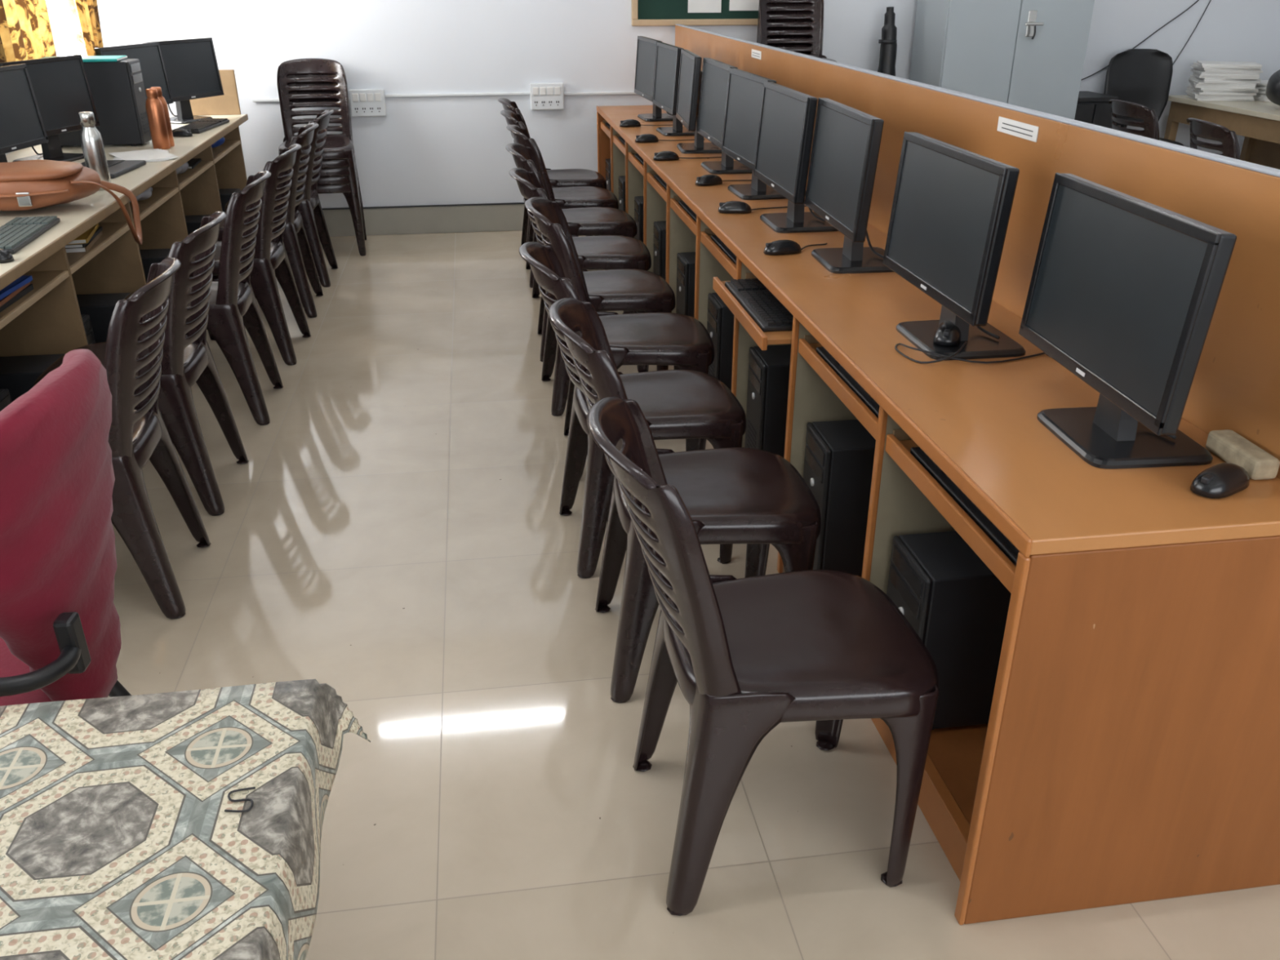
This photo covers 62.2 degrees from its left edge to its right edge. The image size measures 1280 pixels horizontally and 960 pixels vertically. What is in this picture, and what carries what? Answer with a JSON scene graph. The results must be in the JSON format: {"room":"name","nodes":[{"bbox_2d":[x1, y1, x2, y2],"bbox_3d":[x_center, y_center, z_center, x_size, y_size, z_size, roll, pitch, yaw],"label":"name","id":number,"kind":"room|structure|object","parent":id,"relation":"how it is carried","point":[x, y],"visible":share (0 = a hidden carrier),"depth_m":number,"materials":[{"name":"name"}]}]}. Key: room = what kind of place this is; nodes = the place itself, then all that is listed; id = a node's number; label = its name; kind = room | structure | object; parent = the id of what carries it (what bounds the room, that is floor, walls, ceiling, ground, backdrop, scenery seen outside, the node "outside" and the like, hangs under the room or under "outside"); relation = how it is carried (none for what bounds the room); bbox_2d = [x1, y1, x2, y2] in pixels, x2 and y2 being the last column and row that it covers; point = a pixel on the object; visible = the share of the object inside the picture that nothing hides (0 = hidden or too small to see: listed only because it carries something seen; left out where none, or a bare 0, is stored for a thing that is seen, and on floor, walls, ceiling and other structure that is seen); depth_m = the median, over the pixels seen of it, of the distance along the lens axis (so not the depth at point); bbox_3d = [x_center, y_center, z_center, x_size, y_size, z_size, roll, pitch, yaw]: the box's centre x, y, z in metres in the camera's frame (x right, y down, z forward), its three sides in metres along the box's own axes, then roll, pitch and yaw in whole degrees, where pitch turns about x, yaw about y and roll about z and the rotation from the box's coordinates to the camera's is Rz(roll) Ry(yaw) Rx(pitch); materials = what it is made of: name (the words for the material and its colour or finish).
{"room":"computer lab","nodes":[
{"label":"computer lab","id":0,"kind":"room"},
{"bbox_2d":[4,0,84,155],"bbox_3d":[-2.485,-0.991,1.998,0.150,3.000,8.350,-4,26,-8],"label":"wall","id":1,"kind":"structure","parent":0,"point":[73,35],"depth_m":5.71,"materials":[{"name":"paint"}]},
{"bbox_2d":[50,0,75,56],"bbox_3d":[-3.006,-2.587,4.959,0.060,1.280,1.250,-4,26,-8],"label":"window","id":2,"kind":"structure","parent":1,"relation":"in","point":[59,7],"depth_m":5.68,"materials":[{"name":"white glass"}]},
{"bbox_2d":[97,0,1279,208],"bbox_3d":[0.640,-3.051,6.298,7.750,3.000,0.150,-4,26,-8],"label":"wall","id":3,"kind":"structure","parent":0,"point":[425,150],"depth_m":6.31,"materials":[{"name":"paint"}]},
{"bbox_2d":[348,88,386,116],"bbox_3d":[-1.595,-2.210,6.221,0.200,0.150,0.041,-4,26,-8],"label":"light switch","id":4,"kind":"object","parent":3,"relation":"attached to","point":[363,102],"visible":1,"depth_m":6.21,"materials":[{"name":"white plastic"}]},
{"bbox_2d":[322,202,524,236],"bbox_3d":[1.073,-1.767,6.891,6.600,0.172,0.018,-4,26,-8],"label":"baseboard","id":5,"kind":"structure","parent":3,"relation":"attached to","point":[506,216],"depth_m":6.56,"materials":[{"name":"tile"}]},
{"bbox_2d":[384,92,529,97],"bbox_3d":[-1.077,-2.283,6.286,0.850,0.015,0.018,-4,26,-8],"label":"trim","id":6,"kind":"structure","parent":3,"relation":"attached to","point":[491,93],"depth_m":6.28,"materials":[{"name":"white plastic"}]},
{"bbox_2d":[529,82,564,110],"bbox_3d":[-0.557,-2.296,6.353,0.200,0.150,0.041,-4,26,-8],"label":"light switch","id":7,"kind":"object","parent":3,"relation":"attached to","point":[543,96],"visible":1,"depth_m":6.34,"materials":[{"name":"white plastic"}]},
{"bbox_2d":[564,91,635,95],"bbox_3d":[-0.138,-2.339,6.415,0.650,0.015,0.018,-4,26,-8],"label":"trim","id":8,"kind":"structure","parent":3,"relation":"attached to","point":[602,92],"depth_m":6.39,"materials":[{"name":"white plastic"}]},
{"bbox_2d":[631,0,759,26],"bbox_3d":[0.426,-3.071,6.154,0.960,0.800,0.025,-4,26,-8],"label":"notice board","id":9,"kind":"object","parent":3,"relation":"attached to","point":[644,12],"visible":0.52,"depth_m":6.28,"materials":[{"name":"green fabric"}]},
{"bbox_2d":[1080,0,1211,80],"bbox_3d":[3.274,-2.982,6.676,1.154,0.954,0.007,-4,26,-8],"label":"cable","id":10,"kind":"object","parent":3,"relation":"attached to","point":[1197,0],"visible":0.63,"depth_m":6.75,"materials":[{"name":"black plastic"}]},
{"bbox_3d":[-2.826,-3.268,4.506,0.024,0.024,1.770,-4,26,-8],"label":"curtain rod","id":11,"kind":"object","parent":3,"relation":"attached to","visible":0},
{"bbox_2d":[0,0,56,62],"bbox_3d":[-2.771,-2.438,4.492,0.060,1.445,0.820,-4,26,-8],"label":"window curtain","id":12,"kind":"object","parent":11,"relation":"hanging from","point":[25,29],"visible":0.66,"depth_m":4.78,"materials":[{"name":"fabric"}]},
{"bbox_2d":[67,0,103,56],"bbox_3d":[-2.920,-2.883,5.375,0.060,1.405,0.480,-4,26,-8],"label":"window curtain","id":13,"kind":"object","parent":11,"relation":"hanging from","point":[84,13],"visible":0.92,"depth_m":5.55,"materials":[{"name":"fabric"}]},
{"bbox_2d":[107,230,1279,959],"bbox_3d":[1.273,0.163,3.178,7.750,0.100,8.650,-4,26,-8],"label":"floor","id":14,"kind":"structure","parent":0,"point":[395,538],"depth_m":2.41,"materials":[{"name":"tile"}]},
{"bbox_2d":[0,388,12,411],"bbox_3d":[-2.056,-0.060,3.112,0.417,0.360,0.180,-3,26,-6],"label":"computer tower","id":15,"kind":"object","parent":14,"relation":"on","point":[5,397],"visible":0.14,"depth_m":3.11,"materials":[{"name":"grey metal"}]},
{"bbox_2d":[0,353,65,401],"bbox_3d":[-2.022,-0.195,3.393,0.417,0.360,0.180,-4,26,-8],"label":"computer tower","id":16,"kind":"object","parent":14,"relation":"on","point":[18,374],"visible":0.02,"depth_m":3.28,"materials":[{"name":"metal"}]},
{"bbox_2d":[0,348,131,706],"bbox_3d":[-1.063,0.309,1.640,0.594,0.965,0.572,-2,26,-4],"label":"office chair","id":17,"kind":"object","parent":14,"relation":"on","point":[60,640],"visible":0.81,"depth_m":1.46,"materials":[{"name":"red fabric"}]},
{"bbox_2d":[80,314,95,344],"bbox_3d":[-2.169,-0.385,3.789,0.417,0.360,0.180,-3,26,-6],"label":"computer tower","id":18,"kind":"object","parent":14,"relation":"on","point":[86,318],"visible":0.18,"depth_m":3.79,"materials":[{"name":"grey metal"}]},
{"bbox_2d":[76,292,130,342],"bbox_3d":[-2.131,-0.507,4.044,0.417,0.360,0.180,-4,26,-8],"label":"computer tower","id":19,"kind":"object","parent":14,"relation":"on","point":[100,308],"visible":0.04,"depth_m":3.94,"materials":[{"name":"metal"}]},
{"bbox_2d":[0,69,248,356],"bbox_3d":[-2.253,-0.851,4.038,0.777,0.985,4.400,-4,26,-8],"label":"computer desk","id":20,"kind":"object","parent":14,"relation":"on","point":[47,319],"visible":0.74,"depth_m":4.07,"materials":[{"name":"beige wood"}]},
{"bbox_2d":[0,248,13,262],"bbox_3d":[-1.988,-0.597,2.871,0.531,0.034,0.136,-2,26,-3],"label":"computer mouse","id":21,"kind":"object","parent":20,"relation":"on","point":[5,255],"visible":1,"depth_m":2.90,"materials":[{"name":"black plastic"}]},
{"bbox_2d":[0,275,33,312],"bbox_3d":[-1.890,-0.523,3.022,0.215,0.042,0.291,-4,26,-8],"label":"books","id":22,"kind":"object","parent":20,"relation":"on","point":[22,286],"visible":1,"depth_m":3.05,"materials":[{"name":"blue paper"}]},
{"bbox_2d":[0,63,48,162],"bbox_3d":[-2.434,-1.312,3.939,0.212,0.402,0.460,1,26,3],"label":"computer monitor","id":23,"kind":"object","parent":20,"relation":"on","point":[22,126],"visible":0.84,"depth_m":4.00,"materials":[{"name":"black plastic"}]},
{"bbox_2d":[0,215,60,253],"bbox_3d":[-1.874,-0.733,3.171,0.140,0.021,0.440,-5,26,-10],"label":"keyboard","id":24,"kind":"object","parent":20,"relation":"on","point":[18,233],"visible":1,"depth_m":3.19,"materials":[{"name":"black plastic"}]},
{"bbox_2d":[0,54,100,161],"bbox_3d":[-2.487,-1.532,4.397,0.212,0.402,0.460,5,26,10],"label":"computer monitor","id":25,"kind":"object","parent":20,"relation":"on","point":[60,84],"visible":0.59,"depth_m":4.41,"materials":[{"name":"black plastic"}]},
{"bbox_2d":[0,160,142,244],"bbox_3d":[-2.022,-0.903,3.560,0.620,0.310,0.354,-11,28,-22],"label":"leather satchel","id":26,"kind":"object","parent":20,"relation":"on","point":[27,184],"visible":1,"depth_m":3.44,"materials":[{"name":"leather"}]},
{"bbox_2d":[65,223,102,253],"bbox_3d":[-1.999,-0.836,3.673,0.212,0.042,0.288,-7,26,-14],"label":"books","id":27,"kind":"object","parent":20,"relation":"on","point":[82,243],"visible":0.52,"depth_m":3.59,"materials":[{"name":"yellow paper"}]},
{"bbox_2d":[78,111,111,191],"bbox_3d":[-1.973,-1.188,3.834,0.072,0.268,0.072,-4,26,-8],"label":"water bottle","id":28,"kind":"object","parent":20,"relation":"on","point":[91,142],"visible":0.84,"depth_m":3.80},
{"bbox_2d":[57,58,151,147],"bbox_3d":[-2.476,-1.712,4.822,0.417,0.360,0.180,-4,26,-8],"label":"computer tower","id":29,"kind":"object","parent":20,"relation":"on","point":[117,91],"visible":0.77,"depth_m":4.77,"materials":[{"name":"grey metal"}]},
{"bbox_2d":[40,55,127,62],"bbox_3d":[-2.494,-1.879,4.739,0.342,0.012,0.220,-6,26,-11],"label":"folder","id":30,"kind":"object","parent":29,"relation":"on","point":[90,58],"visible":0.6,"depth_m":4.69,"materials":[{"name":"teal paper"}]},
{"bbox_2d":[80,160,146,178],"bbox_3d":[-2.151,-1.239,4.228,0.240,0.021,0.340,-1,26,-2],"label":"closed laptop","id":31,"kind":"object","parent":20,"relation":"on","point":[117,168],"visible":0.47,"depth_m":4.26,"materials":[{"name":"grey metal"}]},
{"bbox_2d":[93,42,173,104],"bbox_3d":[-2.519,-1.914,5.195,0.212,0.402,0.460,5,26,10],"label":"computer monitor","id":32,"kind":"object","parent":20,"relation":"on","point":[149,55],"visible":0.34,"depth_m":5.23,"materials":[{"name":"black plastic"}]},
{"bbox_2d":[108,148,179,161],"bbox_3d":[-2.142,-1.392,4.561,0.271,0.007,0.334,-14,29,-26],"label":"loose papers","id":33,"kind":"object","parent":20,"relation":"on","point":[156,154],"visible":0.81,"depth_m":4.55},
{"bbox_2d":[145,86,174,149],"bbox_3d":[-2.157,-1.623,4.758,0.072,0.254,0.147,-4,26,-8],"label":"water bottles","id":34,"kind":"object","parent":20,"relation":"on","point":[156,105],"visible":0.99,"depth_m":4.72,"materials":[{"name":"metal"}]},
{"bbox_2d":[172,128,192,137],"bbox_3d":[-2.285,-1.669,5.106,0.245,0.034,0.073,-9,27,-18],"label":"computer mouse","id":35,"kind":"object","parent":20,"relation":"on","point":[176,132],"visible":0.7,"depth_m":5.11,"materials":[{"name":"black plastic"}]},
{"bbox_2d":[142,37,223,124],"bbox_3d":[-2.436,-2.099,5.582,0.212,0.402,0.460,10,27,19],"label":"computer monitor","id":36,"kind":"object","parent":20,"relation":"on","point":[191,65],"visible":0.7,"depth_m":5.58,"materials":[{"name":"black plastic"}]},
{"bbox_2d":[175,118,229,133],"bbox_3d":[-2.237,-1.806,5.411,0.140,0.021,0.440,0,26,-1],"label":"keyboard","id":37,"kind":"object","parent":20,"relation":"on","point":[206,124],"visible":0.95,"depth_m":5.37,"materials":[{"name":"black plastic"}]},
{"bbox_2d":[33,211,248,515],"bbox_3d":[-1.466,-0.349,3.153,0.581,0.845,0.409,-3,26,-7],"label":"plastic chair","id":38,"kind":"object","parent":14,"relation":"on","point":[187,360],"visible":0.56,"depth_m":3.07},
{"bbox_2d":[139,248,170,282],"bbox_3d":[-2.239,-0.819,4.695,0.417,0.360,0.180,-4,26,-8],"label":"computer tower","id":39,"kind":"object","parent":14,"relation":"on","point":[148,256],"visible":0.02,"depth_m":4.58,"materials":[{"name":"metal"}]},
{"bbox_2d":[104,257,210,619],"bbox_3d":[-1.375,-0.102,2.638,0.581,0.845,0.409,-5,26,-10],"label":"plastic chair","id":40,"kind":"object","parent":14,"relation":"on","point":[139,433],"visible":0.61,"depth_m":2.55,"materials":[{"name":"plastic"}]},
{"bbox_2d":[184,214,210,235],"bbox_3d":[-2.348,-1.131,5.346,0.417,0.360,0.180,-4,26,-8],"label":"computer tower","id":41,"kind":"object","parent":14,"relation":"on","point":[193,222],"visible":0.02,"depth_m":5.22,"materials":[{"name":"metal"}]},
{"bbox_2d":[124,170,283,425],"bbox_3d":[-1.555,-0.649,3.780,0.581,0.845,0.409,-4,26,-9],"label":"plastic chair","id":42,"kind":"object","parent":14,"relation":"on","point":[233,306],"visible":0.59,"depth_m":3.68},
{"bbox_2d":[218,188,240,212],"bbox_3d":[-2.457,-1.443,5.997,0.417,0.360,0.180,-4,26,-8],"label":"computer tower","id":43,"kind":"object","parent":14,"relation":"on","point":[225,194],"visible":0.08,"depth_m":5.89,"materials":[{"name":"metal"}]},
{"bbox_2d":[185,143,311,365],"bbox_3d":[-1.639,-0.932,4.370,0.581,0.845,0.409,-3,26,-6],"label":"plastic chair","id":44,"kind":"object","parent":14,"relation":"on","point":[271,261],"visible":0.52,"depth_m":4.28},
{"bbox_2d":[212,122,323,318],"bbox_3d":[-1.747,-1.214,4.958,0.581,0.845,0.409,-5,26,-10],"label":"plastic chair","id":45,"kind":"object","parent":14,"relation":"on","point":[295,241],"visible":0.49,"depth_m":4.89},
{"bbox_2d":[225,109,337,287],"bbox_3d":[-1.819,-1.449,5.449,0.581,0.845,0.409,-4,26,-8],"label":"plastic chair","id":46,"kind":"object","parent":14,"relation":"on","point":[311,211],"visible":0.48,"depth_m":5.38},
{"bbox_2d":[276,57,366,256],"bbox_3d":[-1.816,-1.823,6.021,0.408,1.025,0.596,-5,26,-11],"label":"plastic chairs","id":47,"kind":"object","parent":14,"relation":"on","point":[308,82],"visible":0.65,"depth_m":6.03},
{"bbox_2d":[497,97,606,244],"bbox_3d":[-0.486,-1.711,5.995,0.581,0.845,0.409,-4,26,-9],"label":"plastic chair","id":48,"kind":"object","parent":14,"relation":"on","point":[560,178],"visible":0.3,"depth_m":5.94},
{"bbox_2d":[500,110,618,288],"bbox_3d":[-0.407,-1.467,5.487,0.581,0.845,0.409,-4,26,-8],"label":"plastic chair","id":49,"kind":"object","parent":14,"relation":"on","point":[584,196],"visible":0.44,"depth_m":5.43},
{"bbox_2d":[506,124,637,314],"bbox_3d":[-0.313,-1.228,4.987,0.581,0.845,0.409,-5,26,-10],"label":"plastic chair","id":50,"kind":"object","parent":14,"relation":"on","point":[583,221],"visible":0.49,"depth_m":4.86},
{"bbox_2d":[506,142,651,361],"bbox_3d":[-0.247,-0.966,4.441,0.581,0.845,0.409,-3,26,-6],"label":"plastic chair","id":51,"kind":"object","parent":14,"relation":"on","point":[606,251],"visible":0.53,"depth_m":4.37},
{"bbox_2d":[508,168,675,416],"bbox_3d":[-0.169,-0.713,3.913,0.581,0.845,0.409,-5,26,-10],"label":"plastic chair","id":52,"kind":"object","parent":14,"relation":"on","point":[639,291],"visible":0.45,"depth_m":3.85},
{"bbox_2d":[524,196,714,479],"bbox_3d":[-0.059,-0.468,3.401,0.581,0.845,0.409,-2,26,-5],"label":"plastic chair","id":53,"kind":"object","parent":14,"relation":"on","point":[678,340],"visible":0.54,"depth_m":3.30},
{"bbox_2d":[518,241,746,578],"bbox_3d":[-0.016,-0.216,2.876,0.581,0.845,0.409,-5,26,-10],"label":"plastic chair","id":54,"kind":"object","parent":14,"relation":"on","point":[695,406],"visible":0.64,"depth_m":2.81,"materials":[{"name":"plastic"}]},
{"bbox_2d":[548,297,821,702],"bbox_3d":[0.101,0.020,2.382,0.581,0.845,0.409,-3,26,-7],"label":"plastic chair","id":55,"kind":"object","parent":14,"relation":"on","point":[757,498],"visible":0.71,"depth_m":2.31,"materials":[{"name":"plastic"}]},
{"bbox_2d":[586,396,938,915],"bbox_3d":[0.207,0.274,1.853,0.581,0.845,0.409,-4,26,-9],"label":"plastic chair","id":56,"kind":"object","parent":14,"relation":"on","point":[748,656],"visible":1,"depth_m":1.76,"materials":[{"name":"plastic"}]},
{"bbox_2d":[756,0,836,62],"bbox_3d":[0.891,-2.160,6.257,0.408,1.430,0.632,-3,26,-6],"label":"plastic chairs","id":57,"kind":"object","parent":14,"relation":"on","point":[793,25],"visible":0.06,"depth_m":6.20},
{"bbox_2d":[877,6,897,75],"bbox_3d":[1.492,-2.229,6.571,0.125,1.281,0.132,9,27,18],"label":"umbrella","id":58,"kind":"object","parent":14,"relation":"on","point":[888,46],"visible":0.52,"depth_m":6.36,"materials":[{"name":"fabric"}]},
{"bbox_2d":[596,23,1279,924],"bbox_3d":[0.531,-0.978,4.065,0.933,1.190,5.512,-4,26,-8],"label":"computer desk","id":59,"kind":"object","parent":14,"relation":"on","point":[1127,751],"visible":0.59,"depth_m":1.78,"materials":[{"name":"wood"}]},
{"bbox_2d":[605,158,610,191],"bbox_3d":[0.006,-1.751,6.426,0.417,0.360,0.180,-4,26,-9],"label":"computer tower","id":60,"kind":"object","parent":59,"relation":"in","point":[607,161],"depth_m":6.32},
{"bbox_2d":[618,175,625,211],"bbox_3d":[0.096,-1.494,5.890,0.417,0.360,0.180,-4,26,-8],"label":"computer tower","id":61,"kind":"object","parent":59,"relation":"in","point":[621,179],"depth_m":5.78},
{"bbox_2d":[634,195,643,242],"bbox_3d":[0.185,-1.237,5.354,0.417,0.360,0.180,-3,26,-7],"label":"computer tower","id":62,"kind":"object","parent":59,"relation":"in","point":[638,201],"depth_m":5.24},
{"bbox_2d":[619,119,672,127],"bbox_3d":[0.059,-1.844,5.473,0.337,0.034,0.055,-6,26,-12],"label":"computer mouse","id":63,"kind":"object","parent":59,"relation":"on","point":[628,122],"depth_m":5.43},
{"bbox_2d":[634,35,673,121],"bbox_3d":[0.107,-2.142,5.668,0.212,0.404,0.485,-5,26,-10],"label":"computer monitor","id":64,"kind":"object","parent":59,"relation":"on","point":[646,46],"depth_m":5.65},
{"bbox_2d":[653,221,666,279],"bbox_3d":[0.275,-0.981,4.819,0.417,0.360,0.180,-3,26,-7],"label":"computer tower","id":65,"kind":"object","parent":59,"relation":"on","point":[659,227],"depth_m":4.71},
{"bbox_2d":[635,133,704,142],"bbox_3d":[0.141,-1.609,4.982,0.337,0.034,0.055,-6,26,-12],"label":"computer mouse","id":66,"kind":"object","parent":59,"relation":"on","point":[644,138],"depth_m":4.94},
{"bbox_2d":[653,41,694,136],"bbox_3d":[0.201,-1.903,5.169,0.212,0.404,0.485,-5,26,-10],"label":"computer monitor","id":67,"kind":"object","parent":59,"relation":"on","point":[668,57],"depth_m":5.14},
{"bbox_2d":[675,252,695,317],"bbox_3d":[0.363,-0.727,4.289,0.417,0.360,0.180,-4,26,-8],"label":"computer tower","id":68,"kind":"object","parent":59,"relation":"in","point":[686,261],"depth_m":4.18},
{"bbox_2d":[653,151,721,160],"bbox_3d":[0.220,-1.383,4.510,0.337,0.034,0.055,-6,26,-12],"label":"computer mouse","id":69,"kind":"object","parent":59,"relation":"on","point":[664,155],"depth_m":4.47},
{"bbox_2d":[675,48,721,153],"bbox_3d":[0.279,-1.664,4.671,0.212,0.404,0.485,-2,26,-4],"label":"computer monitor","id":70,"kind":"object","parent":59,"relation":"on","point":[690,73],"depth_m":4.63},
{"bbox_2d":[706,293,733,391],"bbox_3d":[0.453,-0.470,3.753,0.417,0.360,0.180,-4,26,-8],"label":"computer tower","id":71,"kind":"object","parent":59,"relation":"in","point":[720,322],"depth_m":3.65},
{"bbox_2d":[711,235,736,265],"bbox_3d":[0.342,-0.735,3.402,0.140,0.021,0.440,-4,26,-8],"label":"keyboard","id":72,"kind":"object","parent":59,"relation":"on","point":[725,249],"visible":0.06,"depth_m":3.42,"materials":[{"name":"black plastic"}]},
{"bbox_2d":[695,174,751,186],"bbox_3d":[0.343,-1.138,4.000,0.296,0.034,0.074,-13,29,-26],"label":"computer mouse","id":73,"kind":"object","parent":59,"relation":"on","point":[706,180],"depth_m":3.95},
{"bbox_2d":[697,57,751,173],"bbox_3d":[0.367,-1.440,4.204,0.212,0.404,0.485,-4,26,-8],"label":"computer monitor","id":74,"kind":"object","parent":59,"relation":"on","point":[715,73],"depth_m":4.20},
{"bbox_2d":[721,67,786,199],"bbox_3d":[0.441,-1.215,3.733,0.212,0.404,0.485,-5,26,-10],"label":"computer monitor","id":75,"kind":"object","parent":59,"relation":"on","point":[744,89],"depth_m":3.72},
{"bbox_2d":[724,278,793,331],"bbox_3d":[0.345,-0.479,2.867,0.140,0.021,0.440,-4,26,-8],"label":"keyboard","id":76,"kind":"object","parent":59,"relation":"on","point":[762,305],"visible":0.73,"depth_m":2.82,"materials":[{"name":"black plastic"}]},
{"bbox_2d":[718,200,806,213],"bbox_3d":[0.411,-0.918,3.539,0.304,0.034,0.124,1,26,1],"label":"computer mouse","id":77,"kind":"object","parent":59,"relation":"on","point":[731,206],"depth_m":3.49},
{"bbox_2d":[744,345,791,457],"bbox_3d":[0.542,-0.213,3.217,0.417,0.360,0.180,-3,26,-7],"label":"computer tower","id":78,"kind":"object","parent":59,"relation":"in","point":[768,378],"depth_m":3.12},
{"bbox_2d":[763,240,826,254],"bbox_3d":[0.453,-0.674,3.030,0.224,0.034,0.081,-8,27,-17],"label":"computer mouse","id":79,"kind":"object","parent":59,"relation":"on","point":[779,246],"depth_m":2.98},
{"bbox_2d":[753,81,838,232],"bbox_3d":[0.504,-0.990,3.265,0.212,0.404,0.485,-4,26,-8],"label":"computer monitor","id":80,"kind":"object","parent":59,"relation":"on","point":[787,115],"depth_m":3.23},
{"bbox_2d":[803,419,875,575],"bbox_3d":[0.631,0.043,2.682,0.417,0.360,0.180,-3,26,-7],"label":"computer tower","id":81,"kind":"object","parent":59,"relation":"in","point":[838,461],"depth_m":2.58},
{"bbox_2d":[816,346,879,417],"bbox_3d":[0.520,-0.224,2.336,0.140,0.021,0.440,-4,26,-8],"label":"keyboard","id":82,"kind":"object","parent":59,"relation":"on","point":[866,398],"visible":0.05,"depth_m":2.31,"materials":[{"name":"black plastic"}]},
{"bbox_2d":[804,97,893,273],"bbox_3d":[0.597,-0.781,2.828,0.212,0.404,0.485,-3,26,-6],"label":"computer monitor","id":83,"kind":"object","parent":59,"relation":"on","point":[846,141],"depth_m":2.79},
{"bbox_2d":[886,530,1011,729],"bbox_3d":[0.720,0.298,2.150,0.417,0.360,0.180,-4,26,-8],"label":"computer tower","id":84,"kind":"object","parent":59,"relation":"in","point":[957,607],"depth_m":2.04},
{"bbox_2d":[882,131,1026,359],"bbox_3d":[0.688,-0.482,2.205,0.212,0.404,0.485,-4,26,-8],"label":"computer monitor","id":85,"kind":"object","parent":59,"relation":"on","point":[952,205],"depth_m":2.15,"materials":[{"name":"plastic"}]},
{"bbox_2d":[910,447,1019,566],"bbox_3d":[0.609,0.030,1.805,0.140,0.021,0.440,-4,26,-8],"label":"keyboard","id":86,"kind":"object","parent":59,"relation":"on","point":[1007,548],"visible":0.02,"depth_m":1.77,"materials":[{"name":"black plastic"}]},
{"bbox_2d":[894,320,1044,363],"bbox_3d":[0.694,-0.282,2.197,0.322,0.050,0.201,10,27,19],"label":"computer mouse","id":87,"kind":"object","parent":59,"relation":"on","point":[947,334],"depth_m":2.21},
{"bbox_2d":[996,116,1039,142],"bbox_3d":[0.855,-0.796,2.408,0.003,0.032,0.190,-4,26,-8],"label":"label sticker","id":88,"kind":"object","parent":59,"relation":"attached to","point":[1024,131],"visible":1,"depth_m":2.40,"materials":[{"name":"white paper"}]},
{"bbox_2d":[1018,172,1236,468],"bbox_3d":[0.821,-0.253,1.727,0.212,0.404,0.485,-2,26,-5],"label":"computer monitor","id":89,"kind":"object","parent":59,"relation":"on","point":[1124,290],"depth_m":1.68,"materials":[{"name":"plastic"}]},
{"bbox_2d":[1190,462,1249,498],"bbox_3d":[0.898,-0.009,1.641,0.126,0.034,0.067,-16,30,-30],"label":"computer mouse","id":90,"kind":"object","parent":59,"relation":"on","point":[1223,480],"depth_m":1.61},
{"bbox_2d":[1205,429,1279,479],"bbox_3d":[0.970,-0.042,1.712,0.044,0.035,0.130,-3,26,-6],"label":"stone block","id":91,"kind":"object","parent":59,"relation":"on","point":[1228,445],"visible":0.98,"depth_m":1.69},
{"bbox_2d":[909,0,1094,119],"bbox_3d":[2.147,-2.518,6.367,0.880,1.980,0.531,-4,26,-8],"label":"tall cabinet","id":92,"kind":"object","parent":14,"relation":"on","point":[1028,54],"visible":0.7,"depth_m":6.16,"materials":[{"name":"grey metal"}]},
{"bbox_2d":[1074,91,1118,128],"bbox_3d":[2.749,-2.049,6.777,0.300,0.780,0.380,-4,26,-8],"label":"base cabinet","id":93,"kind":"object","parent":14,"relation":"on","point":[1092,108],"visible":0.15,"depth_m":6.49,"materials":[{"name":"wood"}]},
{"bbox_2d":[1108,99,1159,140],"bbox_3d":[2.859,-1.688,5.947,0.581,0.845,0.409,-5,26,-11],"label":"plastic chair","id":94,"kind":"object","parent":14,"relation":"on","point":[1150,125],"visible":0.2,"depth_m":5.67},
{"bbox_2d":[1103,48,1183,146],"bbox_3d":[3.170,-2.160,6.716,0.449,1.027,0.488,-4,26,-8],"label":"office chair","id":95,"kind":"object","parent":14,"relation":"on","point":[1143,77],"visible":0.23,"depth_m":6.71,"materials":[{"name":"plastic"}]},
{"bbox_2d":[1186,117,1239,159],"bbox_3d":[2.896,-1.320,5.179,0.581,0.845,0.409,-2,26,-3],"label":"plastic chair","id":96,"kind":"object","parent":14,"relation":"on","point":[1229,147],"visible":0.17,"depth_m":4.92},
{"bbox_2d":[1164,94,1279,169],"bbox_3d":[3.884,-1.725,6.135,0.690,0.750,2.060,-4,26,-8],"label":"table","id":97,"kind":"object","parent":14,"relation":"on","point":[1259,122],"visible":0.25,"depth_m":6.46,"materials":[{"name":"beige wood"}]},
{"bbox_2d":[1185,61,1262,101],"bbox_3d":[3.627,-2.479,6.595,0.370,0.212,0.299,5,26,10],"label":"paper stack","id":98,"kind":"object","parent":97,"relation":"on","point":[1215,81],"visible":1,"depth_m":6.50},
{"bbox_2d":[1253,80,1271,102],"bbox_3d":[3.947,-2.398,6.553,0.299,0.101,0.377,-13,29,-26],"label":"paper stack","id":99,"kind":"object","parent":97,"relation":"on","point":[1260,95],"visible":0.23,"depth_m":6.53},
{"bbox_2d":[1265,69,1279,105],"bbox_3d":[3.757,-2.274,6.098,0.322,0.262,0.220,-4,26,-8],"label":"handbag","id":100,"kind":"object","parent":97,"relation":"on","point":[1273,88],"visible":1,"depth_m":6.06,"materials":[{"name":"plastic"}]},
{"bbox_3d":[-0.829,0.809,0.849,1.085,0.748,0.970,-4,26,-8],"label":"wooden table","id":101,"kind":"object","parent":14,"relation":"on","visible":0,"materials":[{"name":"patterned tablecloth fabric"}]},
{"bbox_2d":[0,679,370,959],"bbox_3d":[-0.829,0.518,0.711,1.179,0.120,1.039,-4,26,-8],"label":"tablecloth","id":102,"kind":"object","parent":101,"relation":"on","point":[118,841],"visible":1,"depth_m":1.00,"materials":[{"name":"fabric"}]},
{"bbox_2d":[224,786,255,812],"bbox_3d":[-0.382,0.306,1.014,0.026,0.002,0.034,-4,26,-8],"label":"thread","id":103,"kind":"object","parent":102,"relation":"on","point":[251,788],"visible":1,"depth_m":1.01,"materials":[{"name":"fabric"}]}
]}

